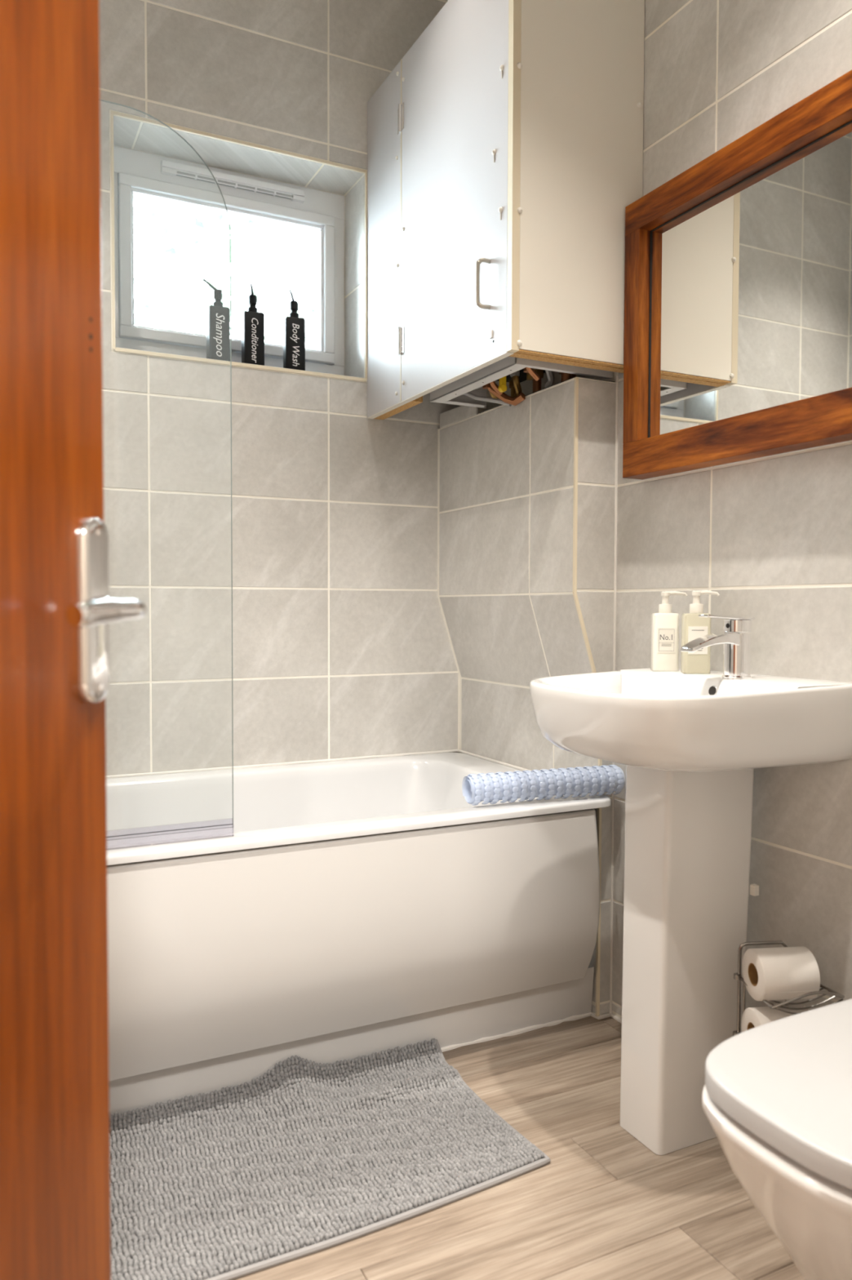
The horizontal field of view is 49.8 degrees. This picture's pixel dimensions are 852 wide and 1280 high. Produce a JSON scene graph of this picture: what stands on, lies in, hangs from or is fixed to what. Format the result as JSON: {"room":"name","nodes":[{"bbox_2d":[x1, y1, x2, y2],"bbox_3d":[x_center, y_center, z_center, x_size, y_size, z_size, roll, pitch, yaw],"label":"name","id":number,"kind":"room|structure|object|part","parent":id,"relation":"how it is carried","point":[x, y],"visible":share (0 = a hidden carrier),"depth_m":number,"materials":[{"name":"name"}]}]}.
{"room":"bathroom","nodes":[
{"label":"bathroom","id":0,"kind":"room"},
{"bbox_2d":[99,0,460,775],"bbox_3d":[-0.693,-0.531,2.575,1.937,2.880,0.263,-1,2,-27],"label":"wall","id":1,"kind":"structure","parent":0,"point":[342,647],"depth_m":2.56,"materials":[{"name":"tile"}]},
{"bbox_2d":[203,279,230,361],"bbox_3d":[-0.580,-0.871,2.526,0.072,0.219,0.056,-1,2,-23],"label":"pump bottle","id":2,"kind":"object","parent":1,"relation":"in","point":[218,317],"visible":0.98,"depth_m":2.51,"materials":[{"name":"black plastic"}]},
{"bbox_3d":[-0.588,-0.967,2.507,0.008,0.025,0.052,2,3,39],"label":"spout","id":3,"kind":"part","parent":2,"relation":"part of","materials":[{"name":"black plastic"}]},
{"bbox_2d":[114,146,344,375],"bbox_3d":[-0.567,-1.061,2.669,0.700,0.590,0.124,-1,2,-27],"label":"window","id":4,"kind":"structure","parent":1,"relation":"in","point":[136,173],"depth_m":2.64,"materials":[{"name":"white plastic"}]},
{"bbox_2d":[160,159,304,203],"bbox_3d":[-0.551,-1.323,2.647,0.415,0.034,0.019,-1,2,-27],"label":"vent","id":5,"kind":"object","parent":4,"relation":"attached to","point":[174,171],"depth_m":2.64,"materials":[{"name":"grey plastic"}]},
{"bbox_2d":[241,283,264,365],"bbox_3d":[-0.482,-0.872,2.563,0.056,0.219,0.076,-1,2,-21],"label":"pump bottle","id":6,"kind":"object","parent":1,"relation":"in","point":[252,321],"visible":0.98,"depth_m":2.55,"materials":[{"name":"black plastic"}]},
{"bbox_3d":[-0.482,-0.968,2.545,0.008,0.025,0.051,0,2,-8],"label":"spout","id":7,"kind":"part","parent":6,"relation":"part of","materials":[{"name":"black plastic"}]},
{"bbox_2d":[283,289,305,370],"bbox_3d":[-0.374,-0.873,2.611,0.056,0.219,0.077,0,2,-17],"label":"pump bottle","id":8,"kind":"object","parent":1,"relation":"in","point":[294,326],"visible":0.99,"depth_m":2.60,"materials":[{"name":"black plastic"}]},
{"bbox_3d":[-0.377,-0.969,2.593,0.008,0.025,0.053,0,2,2],"label":"spout","id":9,"kind":"part","parent":8,"relation":"part of","materials":[{"name":"black plastic"}]},
{"bbox_2d":[231,1016,804,1279],"bbox_3d":[-0.116,1.006,0.739,2.627,0.060,4.160,-1,2,-27],"label":"floor","id":10,"kind":"structure","parent":0,"point":[605,1206],"depth_m":1.53,"materials":[{"name":"beige wood"}]},
{"bbox_2d":[109,1038,551,1279],"bbox_3d":[-0.239,0.907,1.656,0.834,0.079,0.484,-1,2,-27],"label":"bath mat","id":11,"kind":"object","parent":10,"relation":"on","point":[304,1157],"visible":0.88,"depth_m":1.64,"materials":[{"name":"grey fabric"}]},
{"bbox_2d":[106,749,610,1115],"bbox_3d":[-0.476,0.647,2.132,1.694,0.567,0.804,-1,2,-27],"label":"bathtub","id":12,"kind":"object","parent":10,"relation":"on","point":[352,908],"visible":0.68,"depth_m":1.91,"materials":[{"name":"white plastic"}]},
{"bbox_2d":[100,99,233,849],"bbox_3d":[-0.726,-0.290,1.590,0.788,1.354,0.022,-1,2,-27],"label":"screen","id":13,"kind":"object","parent":12,"relation":"on","point":[178,134],"visible":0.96,"depth_m":1.75,"materials":[{"name":"clear glass"}]},
{"bbox_2d":[462,764,625,805],"bbox_3d":[0.277,0.335,2.131,0.388,0.072,0.072,-1,2,-19],"label":"bath mat","id":14,"kind":"object","parent":12,"relation":"on","point":[491,787],"visible":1,"depth_m":2.10,"materials":[{"name":"blue fabric"}]},
{"bbox_2d":[529,667,851,1155],"bbox_3d":[0.455,0.506,1.742,0.454,0.871,0.518,-1,2,-27],"label":"basin","id":15,"kind":"object","parent":10,"relation":"on","point":[691,746],"visible":0.98,"depth_m":1.69,"materials":[{"name":"white ceramic"}]},
{"bbox_2d":[650,591,687,671],"bbox_3d":[0.512,-0.018,1.927,0.072,0.168,0.044,0,2,6],"label":"lotion bottle","id":16,"kind":"object","parent":15,"relation":"on","point":[664,624],"visible":0.99,"depth_m":1.91,"materials":[{"name":"white plastic"}]},
{"bbox_3d":[0.456,0.148,1.729,0.454,0.155,0.518,-1,2,-27],"label":"bowl","id":17,"kind":"part","parent":15,"relation":"part of","materials":[{"name":"white ceramic"}]},
{"bbox_2d":[680,590,719,673],"bbox_3d":[0.557,-0.016,1.858,0.072,0.168,0.044,0,2,6],"label":"lotion bottle","id":18,"kind":"object","parent":15,"relation":"on","point":[694,627],"visible":0.82,"depth_m":1.84,"materials":[{"name":"beige plastic"}]},
{"bbox_2d":[680,614,755,679],"bbox_3d":[0.543,0.013,1.709,0.151,0.121,0.050,-1,2,-27],"label":"mixer tap","id":19,"kind":"object","parent":15,"relation":"on","point":[736,646],"visible":0.99,"depth_m":1.71,"materials":[{"name":"silver metal"}]},
{"bbox_3d":[0.526,0.004,1.700,0.112,0.034,0.040,-1,2,-27],"label":"spout","id":20,"kind":"part","parent":19,"relation":"part of","materials":[{"name":"silver metal"}]},
{"bbox_3d":[0.559,-0.043,1.715,0.109,0.010,0.042,-1,2,-27],"label":"lever","id":21,"kind":"part","parent":19,"relation":"part of","materials":[{"name":"silver metal"}]},
{"bbox_2d":[702,998,851,1279],"bbox_3d":[0.657,0.579,1.174,0.600,0.764,0.383,-1,2,-27],"label":"toilet","id":22,"kind":"object","parent":10,"relation":"on","point":[777,1095],"visible":1,"depth_m":1.08,"materials":[{"name":"white ceramic"}]},
{"bbox_3d":[0.624,0.771,1.173,0.535,0.380,0.366,-1,2,-27],"label":"bowl","id":23,"kind":"part","parent":22,"relation":"part of","materials":[{"name":"white ceramic"}]},
{"bbox_3d":[0.573,0.558,1.141,0.413,0.030,0.362,-1,2,-27],"label":"lid","id":24,"kind":"part","parent":22,"relation":"part of","materials":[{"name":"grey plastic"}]},
{"bbox_3d":[0.578,0.577,1.143,0.403,0.009,0.344,-1,2,-27],"label":"seat","id":25,"kind":"part","parent":22,"relation":"part of","materials":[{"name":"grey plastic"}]},
{"bbox_2d":[733,940,844,1036],"bbox_3d":[0.647,0.748,1.637,0.155,0.394,0.121,0,2,-11],"label":"stand","id":26,"kind":"object","parent":10,"relation":"on","point":[738,976],"visible":0.24,"depth_m":1.65,"materials":[{"name":"silver metal"}]},
{"bbox_3d":[0.580,0.777,1.677,0.004,0.329,0.004,-1,2,-27],"label":"post","id":27,"kind":"part","parent":26,"relation":"part of","materials":[{"name":"silver metal"}]},
{"bbox_2d":[741,1004,808,1032],"bbox_3d":[0.627,0.697,1.627,0.102,0.087,0.087,0,2,-7],"label":"toilet roll","id":28,"kind":"object","parent":26,"relation":"on","point":[752,1017],"visible":0.21,"depth_m":1.62,"materials":[{"name":"white paper"}]},
{"bbox_2d":[742,946,820,1000],"bbox_3d":[0.627,0.590,1.624,0.102,0.087,0.087,0,2,-7],"label":"toilet roll","id":29,"kind":"object","parent":26,"relation":"on","point":[783,973],"visible":1,"depth_m":1.59,"materials":[{"name":"white paper"}]},
{"bbox_2d":[437,375,622,1022],"bbox_3d":[0.327,0.127,2.361,0.126,1.592,1.080,-1,2,-27],"label":"wall","id":30,"kind":"structure","parent":0,"point":[527,490],"depth_m":2.37,"materials":[{"name":"tile"}]},
{"bbox_3d":[0.387,0.154,2.199,0.086,1.543,0.007,-1,2,-27],"label":"corner trim","id":31,"kind":"part","parent":30,"relation":"part of","materials":[{"name":"beige"}]},
{"bbox_2d":[477,0,851,1032],"bbox_3d":[0.987,-0.481,1.293,0.120,2.880,4.060,-1,2,-27],"label":"wall","id":32,"kind":"structure","parent":0,"point":[771,535],"depth_m":1.81,"materials":[{"name":"tile"}]},
{"bbox_2d":[367,0,644,419],"bbox_3d":[0.151,-1.091,2.381,0.384,0.908,0.804,-1,2,-27],"label":"upper cabinet","id":33,"kind":"object","parent":32,"relation":"attached to","point":[505,145],"visible":1,"depth_m":2.08,"materials":[{"name":"beige laminate"}]},
{"bbox_3d":[-0.112,-1.099,2.570,0.018,0.906,0.230,-1,2,-27],"label":"filler panel","id":34,"kind":"part","parent":33,"relation":"part of","materials":[{"name":"grey laminate"}]},
{"bbox_3d":[0.063,-1.087,2.220,0.018,0.906,0.542,-1,2,-27],"label":"cupboard door","id":35,"kind":"part","parent":33,"relation":"part of","materials":[{"name":"grey laminate"}]},
{"bbox_3d":[0.127,-0.795,2.046,0.034,0.112,0.011,0,2,-14],"label":"handle","id":36,"kind":"part","parent":33,"relation":"part of","materials":[{"name":"silver metal"}]},
{"bbox_3d":[0.145,-0.682,2.045,0.003,0.017,0.010,-1,2,-27],"label":"latch plate","id":37,"kind":"part","parent":33,"relation":"part of","materials":[{"name":"white plastic"}]},
{"bbox_3d":[0.347,-1.081,2.046,0.333,0.901,0.018,-1,2,-27],"label":"panel","id":38,"kind":"part","parent":33,"relation":"part of","materials":[{"name":"beige laminate"}]},
{"bbox_2d":[430,356,614,413],"bbox_3d":[0.229,-0.992,2.339,0.278,0.776,0.458,-1,2,-27],"label":"boiler","id":39,"kind":"object","parent":32,"relation":"attached to","point":[470,390],"visible":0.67,"depth_m":2.32,"materials":[{"name":"white metal"}]},
{"bbox_3d":[0.195,-0.657,2.334,0.021,0.052,0.013,-1,2,-27],"label":"yellow gas lever","id":40,"kind":"part","parent":39,"relation":"part of","materials":[{"name":"yellow plastic"}]},
{"bbox_3d":[0.234,-0.721,2.344,0.269,0.008,0.420,-1,2,-27],"label":"underside plate","id":41,"kind":"part","parent":39,"relation":"part of","materials":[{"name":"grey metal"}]},
{"bbox_2d":[622,69,851,479],"bbox_3d":[0.684,-0.662,1.689,0.058,0.612,0.930,-1,2,-27],"label":"wall mirror","id":42,"kind":"object","parent":32,"relation":"attached to","point":[738,344],"visible":1,"depth_m":1.80,"materials":[{"name":"brown wood"}]},
{"bbox_3d":[0.684,-0.395,1.698,0.058,0.078,0.930,-1,2,-27],"label":"frame rail","id":43,"kind":"part","parent":42,"relation":"part of","materials":[{"name":"brown wood"}]},
{"bbox_3d":[0.685,-0.935,1.679,0.058,0.066,0.930,-1,2,-27],"label":"frame rail","id":44,"kind":"part","parent":42,"relation":"part of","materials":[{"name":"brown wood"}]},
{"bbox_2d":[648,121,851,437],"bbox_3d":[0.690,-0.668,1.692,0.004,0.467,0.829,-1,2,-27],"label":"mirror glass","id":45,"kind":"object","parent":42,"relation":"on","point":[750,282],"depth_m":1.78,"materials":[{"name":"silver"}]},
{"label":"outside","id":46,"kind":"structure","parent":0,"visible":0},
{"bbox_3d":[-5.577,3.092,13.488,30.000,0.050,23.100,-1,2,-27],"label":"patio","id":47,"kind":"object","parent":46,"visible":0},
{"bbox_2d":[133,195,318,350],"bbox_3d":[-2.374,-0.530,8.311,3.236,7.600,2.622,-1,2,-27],"label":"window pane","id":48,"kind":"object","parent":47,"relation":"on","point":[149,296],"visible":0.2,"depth_m":7.93,"materials":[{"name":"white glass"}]},
{"bbox_2d":[158,212,318,348],"bbox_3d":[-1.845,-2.284,14.647,4.827,10.669,3.875,-1,2,-27],"label":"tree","id":49,"kind":"object","parent":47,"relation":"on","point":[257,237],"visible":0.08,"depth_m":13.50,"materials":[{"name":"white plant"}]},
{"bbox_3d":[-0.060,-0.039,0.274,0.801,2.060,0.132,-1,2,-27],"label":"trim","id":50,"kind":"structure","parent":0,"visible":0},
{"bbox_2d":[0,0,147,1279],"bbox_3d":[-0.370,-0.022,0.522,0.110,1.992,0.757,1,2,11],"label":"door","id":51,"kind":"structure","parent":50,"relation":"attached to","point":[57,609],"depth_m":0.81,"materials":[{"name":"brown wood"}]},
{"bbox_3d":[-0.313,-0.028,0.866,0.011,0.176,0.045,1,2,11],"label":"handle plate","id":52,"kind":"part","parent":51,"relation":"part of","materials":[{"name":"silver metal"}]},
{"bbox_3d":[-0.287,-0.024,0.811,0.056,0.026,0.116,1,2,11],"label":"lever handle","id":53,"kind":"part","parent":51,"relation":"part of","materials":[{"name":"silver metal"}]}
]}

